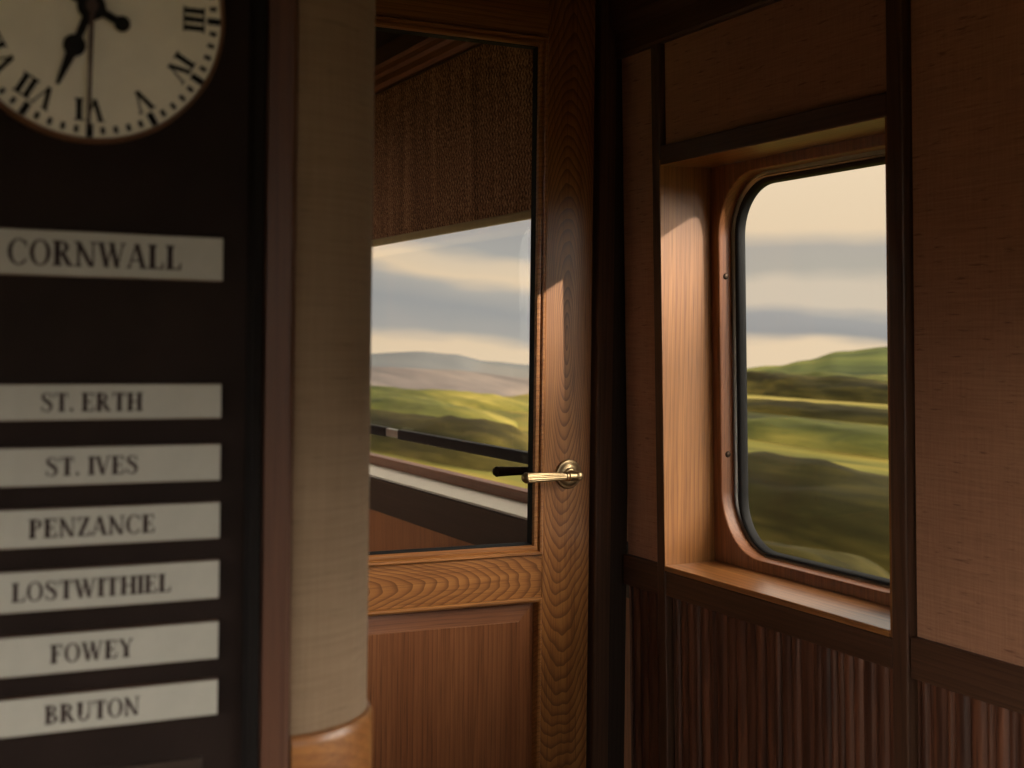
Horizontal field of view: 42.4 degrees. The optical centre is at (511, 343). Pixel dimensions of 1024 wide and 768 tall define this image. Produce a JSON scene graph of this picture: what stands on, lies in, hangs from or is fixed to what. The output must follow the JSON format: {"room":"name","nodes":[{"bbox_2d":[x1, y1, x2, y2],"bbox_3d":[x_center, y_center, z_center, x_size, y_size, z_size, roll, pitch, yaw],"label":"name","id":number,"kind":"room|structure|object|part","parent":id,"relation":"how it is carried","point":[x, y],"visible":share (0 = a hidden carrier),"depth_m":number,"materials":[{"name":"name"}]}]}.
{"room":"train carriage","nodes":[
{"label":"train carriage","id":0,"kind":"room"},
{"bbox_2d":[258,0,374,767],"bbox_3d":[-1.164,0.205,1.132,1.805,2.100,1.269,1,0,-26],"label":"wall partition","id":1,"kind":"structure","parent":0,"point":[315,711],"depth_m":0.94,"materials":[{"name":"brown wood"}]},
{"bbox_2d":[0,0,266,767],"bbox_3d":[-0.344,0.006,0.830,0.379,0.920,0.018,1,0,-26],"label":"board","id":2,"kind":"object","parent":1,"relation":"attached to","point":[202,173],"visible":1,"depth_m":0.88,"materials":[{"name":"brown wood"}]},
{"bbox_2d":[0,677,217,737],"bbox_3d":[-0.279,0.238,0.857,0.176,0.024,0.006,1,0,-26],"label":"plate","id":3,"kind":"object","parent":2,"relation":"attached to","point":[103,707],"visible":1,"depth_m":0.86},
{"bbox_2d":[0,619,217,677],"bbox_3d":[-0.279,0.199,0.857,0.176,0.026,0.006,1,0,-26],"label":"plate","id":4,"kind":"object","parent":2,"relation":"attached to","point":[104,648],"visible":1,"depth_m":0.86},
{"bbox_2d":[0,559,218,613],"bbox_3d":[-0.278,0.158,0.857,0.176,0.026,0.006,1,0,-26],"label":"plate","id":5,"kind":"object","parent":2,"relation":"attached to","point":[21,591],"visible":1,"depth_m":0.86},
{"bbox_2d":[0,501,219,549],"bbox_3d":[-0.278,0.118,0.857,0.176,0.025,0.006,1,0,-26],"label":"plate","id":6,"kind":"object","parent":2,"relation":"attached to","point":[26,528],"visible":1,"depth_m":0.86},
{"bbox_2d":[0,443,220,487],"bbox_3d":[-0.277,0.079,0.857,0.176,0.025,0.006,1,0,-26],"label":"plate","id":7,"kind":"object","parent":2,"relation":"attached to","point":[149,463],"visible":1,"depth_m":0.86,"materials":[{"name":"beige metal"}]},
{"bbox_2d":[0,383,220,420],"bbox_3d":[-0.277,0.037,0.857,0.176,0.024,0.006,1,0,-26],"label":"plate","id":8,"kind":"object","parent":2,"relation":"attached to","point":[42,401],"visible":1,"depth_m":0.86,"materials":[{"name":"beige metal"}]},
{"bbox_2d":[0,227,222,281],"bbox_3d":[-0.275,-0.058,0.857,0.176,0.030,0.006,1,0,-26],"label":"plate","id":9,"kind":"object","parent":2,"relation":"attached to","point":[23,252],"visible":1,"depth_m":0.86,"materials":[{"name":"beige metal"}]},
{"bbox_2d":[0,0,224,143],"bbox_3d":[-0.272,-0.217,0.852,0.174,0.174,0.015,1,0,-26],"label":"wall clock","id":10,"kind":"object","parent":2,"relation":"attached to","point":[79,71],"visible":1,"depth_m":0.85,"materials":[{"name":"white ceramic"}]},
{"bbox_3d":[-0.344,0.006,0.830,0.379,0.920,0.018,1,0,-26],"label":"frame","id":11,"kind":"part","parent":2,"relation":"part of","materials":[{"name":"black wood"}]},
{"bbox_3d":[-0.144,0.722,1.031,0.061,0.893,0.213,1,0,-5],"label":"panel","id":12,"kind":"part","parent":1,"relation":"part of","materials":[{"name":"brown wood"}]},
{"bbox_2d":[375,31,402,49],"bbox_3d":[-0.538,-0.862,1.012,3.000,0.050,7.700,1,0,-26],"label":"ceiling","id":13,"kind":"structure","parent":0,"point":[382,38],"depth_m":3.59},
{"bbox_2d":[369,34,630,767],"bbox_3d":[-0.240,0.213,3.646,0.201,2.104,2.439,1,0,-26],"label":"wall","id":14,"kind":"structure","parent":0,"point":[401,517],"depth_m":3.42,"materials":[{"name":"red wood"}]},
{"bbox_2d":[374,37,480,93],"bbox_3d":[-0.323,-0.738,3.599,0.065,0.056,2.439,1,0,-26],"label":"trim","id":15,"kind":"structure","parent":14,"relation":"attached to","point":[430,52],"depth_m":3.41,"materials":[{"name":"red wood"}]},
{"bbox_3d":[-0.304,-0.686,3.609,0.033,0.301,2.439,1,0,-26],"label":"panel","id":16,"kind":"part","parent":14,"relation":"part of","materials":[{"name":"brown wood"}]},
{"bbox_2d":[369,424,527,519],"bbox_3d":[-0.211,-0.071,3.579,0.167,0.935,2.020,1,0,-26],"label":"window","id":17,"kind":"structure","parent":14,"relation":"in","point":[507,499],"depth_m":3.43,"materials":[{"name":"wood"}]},
{"bbox_3d":[-0.182,0.371,3.596,0.034,0.049,1.980,1,0,-26],"label":"frame","id":18,"kind":"part","parent":17,"relation":"part of","materials":[{"name":"brown wood"}]},
{"bbox_2d":[372,44,532,246],"bbox_3d":[-0.280,-0.493,3.543,0.033,0.431,1.924,1,0,-26],"label":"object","id":19,"kind":"object","parent":14,"relation":"attached to","point":[452,153],"visible":0.5,"depth_m":3.23,"materials":[{"name":"brown fabric"}]},
{"bbox_3d":[-0.293,0.433,3.621,0.038,0.095,2.439,1,0,-26],"label":"dado rail","id":20,"kind":"part","parent":14,"relation":"part of","materials":[{"name":"brown wood"}]},
{"bbox_3d":[-0.285,0.827,3.627,0.051,0.695,2.439,1,0,-26],"label":"wainscot panel","id":21,"kind":"part","parent":14,"relation":"part of","materials":[{"name":"red wood"}]},
{"bbox_3d":[0.204,-0.075,2.592,0.051,0.910,0.159,1,0,-26],"label":"fabric panel","id":22,"kind":"part","parent":14,"relation":"part of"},
{"bbox_2d":[609,0,1023,767],"bbox_3d":[1.307,0.231,0.311,0.229,2.110,4.811,1,0,-26],"label":"wall","id":23,"kind":"structure","parent":0,"point":[720,677],"depth_m":1.79,"materials":[{"name":"brown wood"}]},
{"bbox_3d":[0.241,-0.069,2.393,0.042,0.916,0.116,1,0,-26],"label":"fabric panel","id":24,"kind":"part","parent":23,"relation":"part of","materials":[{"name":"brown fabric"}]},
{"bbox_3d":[0.243,0.417,2.397,0.025,0.056,0.120,1,0,-26],"label":"dado rail","id":25,"kind":"part","parent":23,"relation":"part of","materials":[{"name":"brown wood"}]},
{"bbox_3d":[0.252,0.812,2.404,0.036,0.741,0.114,1,0,-26],"label":"reeded panel","id":26,"kind":"part","parent":23,"relation":"part of","materials":[{"name":"brown wood"}]},
{"bbox_3d":[0.273,0.298,2.330,0.081,1.770,0.025,1,0,-26],"label":"post","id":27,"kind":"part","parent":23,"relation":"part of","materials":[{"name":"brown wood"}]},
{"bbox_3d":[1.222,-0.669,0.317,0.061,0.313,4.706,1,0,-26],"label":"cornice","id":28,"kind":"part","parent":23,"relation":"part of","materials":[{"name":"brown wood"}]},
{"bbox_3d":[0.394,-0.328,2.053,0.025,0.034,0.570,1,0,-26],"label":"lintel rail","id":29,"kind":"part","parent":23,"relation":"part of","materials":[{"name":"brown wood"}]},
{"bbox_2d":[659,117,891,636],"bbox_3d":[0.453,0.039,2.087,0.168,0.723,0.584,1,0,-26],"label":"window","id":30,"kind":"structure","parent":23,"relation":"in","point":[711,537],"depth_m":2.32,"materials":[{"name":"brown wood"}]},
{"bbox_3d":[0.398,-0.435,2.055,0.019,0.181,0.566,1,0,-26],"label":"fabric panel","id":31,"kind":"part","parent":23,"relation":"part of","materials":[{"name":"brown fabric"}]},
{"bbox_3d":[0.405,0.421,2.063,0.025,0.044,0.570,1,0,-26],"label":"dado rail","id":32,"kind":"part","parent":23,"relation":"part of","materials":[{"name":"brown wood"}]},
{"bbox_3d":[0.415,0.814,2.070,0.036,0.741,0.564,1,0,-26],"label":"reeded panel","id":33,"kind":"part","parent":23,"relation":"part of","materials":[{"name":"brown wood"}]},
{"bbox_3d":[0.536,0.301,1.793,0.081,1.770,0.030,1,0,-26],"label":"post","id":34,"kind":"part","parent":23,"relation":"part of","materials":[{"name":"brown wood"}]},
{"bbox_3d":[0.657,-0.064,1.539,0.042,0.916,0.516,1,0,-26],"label":"fabric panel","id":35,"kind":"part","parent":23,"relation":"part of","materials":[{"name":"brown fabric"}]},
{"bbox_3d":[0.659,0.422,1.543,0.025,0.056,0.521,1,0,-26],"label":"dado rail","id":36,"kind":"part","parent":23,"relation":"part of","materials":[{"name":"brown wood"}]},
{"bbox_3d":[0.668,0.817,1.550,0.036,0.741,0.515,1,0,-26],"label":"reeded panel","id":37,"kind":"part","parent":23,"relation":"part of","materials":[{"name":"brown wood"}]},
{"label":"outside","id":38,"kind":"structure","parent":0,"visible":0},
{"bbox_2d":[371,351,528,377],"bbox_3d":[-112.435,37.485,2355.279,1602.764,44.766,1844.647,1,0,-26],"label":"hill","id":39,"kind":"structure","parent":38,"point":[415,359],"depth_m":2116.31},
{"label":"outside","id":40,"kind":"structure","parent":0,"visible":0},
{"bbox_2d":[371,367,528,396],"bbox_3d":[-19.177,30.136,825.507,602.986,29.794,691.306,1,0,-26],"label":"hill","id":41,"kind":"structure","parent":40,"point":[406,378],"depth_m":782.26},
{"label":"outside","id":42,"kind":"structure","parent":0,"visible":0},
{"bbox_2d":[747,347,887,374],"bbox_3d":[77.783,3.368,211.847,204.110,6.750,201.753,1,0,-26],"label":"hill","id":43,"kind":"structure","parent":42,"point":[870,361],"depth_m":168.00,"materials":[{"name":"green plant"}]},
{"bbox_3d":[-0.201,-0.764,2.275,0.908,0.138,0.048,1,0,-26],"label":"wall","id":44,"kind":"structure","parent":0,"visible":0},
{"bbox_2d":[367,0,626,767],"bbox_3d":[-0.205,0.217,2.273,0.921,2.100,0.139,1,0,-26],"label":"door","id":45,"kind":"structure","parent":44,"relation":"in","point":[504,655],"depth_m":2.38,"materials":[{"name":"brown wood"}]},
{"bbox_3d":[-0.213,0.750,2.270,0.549,0.579,0.028,1,0,-26],"label":"raised panel","id":46,"kind":"part","parent":45,"relation":"part of","materials":[{"name":"red wood"}]},
{"bbox_3d":[-0.206,0.750,2.257,0.565,0.595,0.019,1,0,-26],"label":"panel moulding","id":47,"kind":"part","parent":45,"relation":"part of","materials":[{"name":"brown wood"}]},
{"bbox_3d":[-0.210,0.415,2.272,0.565,0.076,0.042,1,0,-26],"label":"rail","id":48,"kind":"part","parent":45,"relation":"part of","materials":[{"name":"brown wood"}]},
{"bbox_3d":[-0.197,-0.622,2.272,0.565,0.131,0.042,1,0,-26],"label":"rail","id":49,"kind":"part","parent":45,"relation":"part of","materials":[{"name":"brown wood"}]},
{"bbox_3d":[0.109,0.236,2.360,0.030,0.017,0.017,1,0,-26],"label":"lever","id":50,"kind":"part","parent":45,"relation":"part of","materials":[{"name":"gold metal"}]},
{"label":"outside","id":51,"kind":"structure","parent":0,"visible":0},
{"bbox_2d":[370,375,888,488],"bbox_3d":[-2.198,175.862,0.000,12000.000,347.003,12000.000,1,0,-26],"label":"field","id":52,"kind":"structure","parent":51,"point":[865,463],"depth_m":32.09,"materials":[{"name":"plant"}]},
{"bbox_2d":[370,393,517,427],"bbox_3d":[-3.174,2.092,41.858,3.515,0.858,15.978,1,0,-26],"label":"hedge","id":53,"kind":"object","parent":52,"relation":"on","point":[419,405],"visible":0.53,"depth_m":39.04,"materials":[{"name":"green plant"}]},
{"bbox_2d":[370,409,527,471],"bbox_3d":[-2.079,2.052,30.598,2.808,0.965,13.600,1,0,-26],"label":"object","id":54,"kind":"object","parent":52,"relation":"on","point":[485,431],"visible":0.47,"depth_m":27.63,"materials":[{"name":"green plant"}]},
{"bbox_2d":[370,386,528,410],"bbox_3d":[-4.830,2.189,57.741,5.234,0.622,21.996,1,0,-33],"label":"hedge","id":55,"kind":"object","parent":52,"relation":"on","point":[480,401],"visible":0.56,"depth_m":51.69,"materials":[{"name":"green plant"}]},
{"bbox_2d":[747,371,887,404],"bbox_3d":[14.946,2.127,69.617,4.576,1.240,29.993,1,0,-17],"label":"hedge","id":56,"kind":"object","parent":52,"relation":"on","point":[833,388],"visible":0.43,"depth_m":64.79,"materials":[{"name":"green plant"}]},
{"bbox_2d":[747,398,887,425],"bbox_3d":[11.219,2.410,47.763,2.481,0.582,21.997,1,0,-20],"label":"hedge","id":57,"kind":"object","parent":52,"relation":"on","point":[837,412],"visible":0.38,"depth_m":46.52,"materials":[{"name":"green plant"}]},
{"bbox_2d":[747,369,887,381],"bbox_3d":[21.399,2.393,97.242,6.419,0.869,33.747,1,0,-26],"label":"hedge","id":58,"kind":"object","parent":52,"relation":"on","point":[884,378],"visible":0.32,"depth_m":92.92,"materials":[{"name":"green plant"}]},
{"bbox_2d":[747,417,888,458],"bbox_3d":[8.841,2.345,33.250,2.298,0.650,14.000,1,0,-20],"label":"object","id":59,"kind":"object","parent":52,"relation":"on","point":[868,440],"visible":0.52,"depth_m":33.54,"materials":[{"name":"green plant"}]},
{"bbox_2d":[748,451,889,573],"bbox_3d":[4.139,2.059,17.160,2.563,1.105,12.997,1,0,-23],"label":"grassy hillside","id":60,"kind":"structure","parent":52,"relation":"on","point":[813,503],"depth_m":15.84,"materials":[{"name":"green plant"}]},
{"bbox_2d":[763,541,889,578],"bbox_3d":[2.739,2.276,12.921,1.090,0.638,2.996,1,0,-26],"label":"hedge","id":61,"kind":"object","parent":52,"relation":"on","point":[839,559],"visible":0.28,"depth_m":12.44,"materials":[{"name":"green plant"}]}
]}

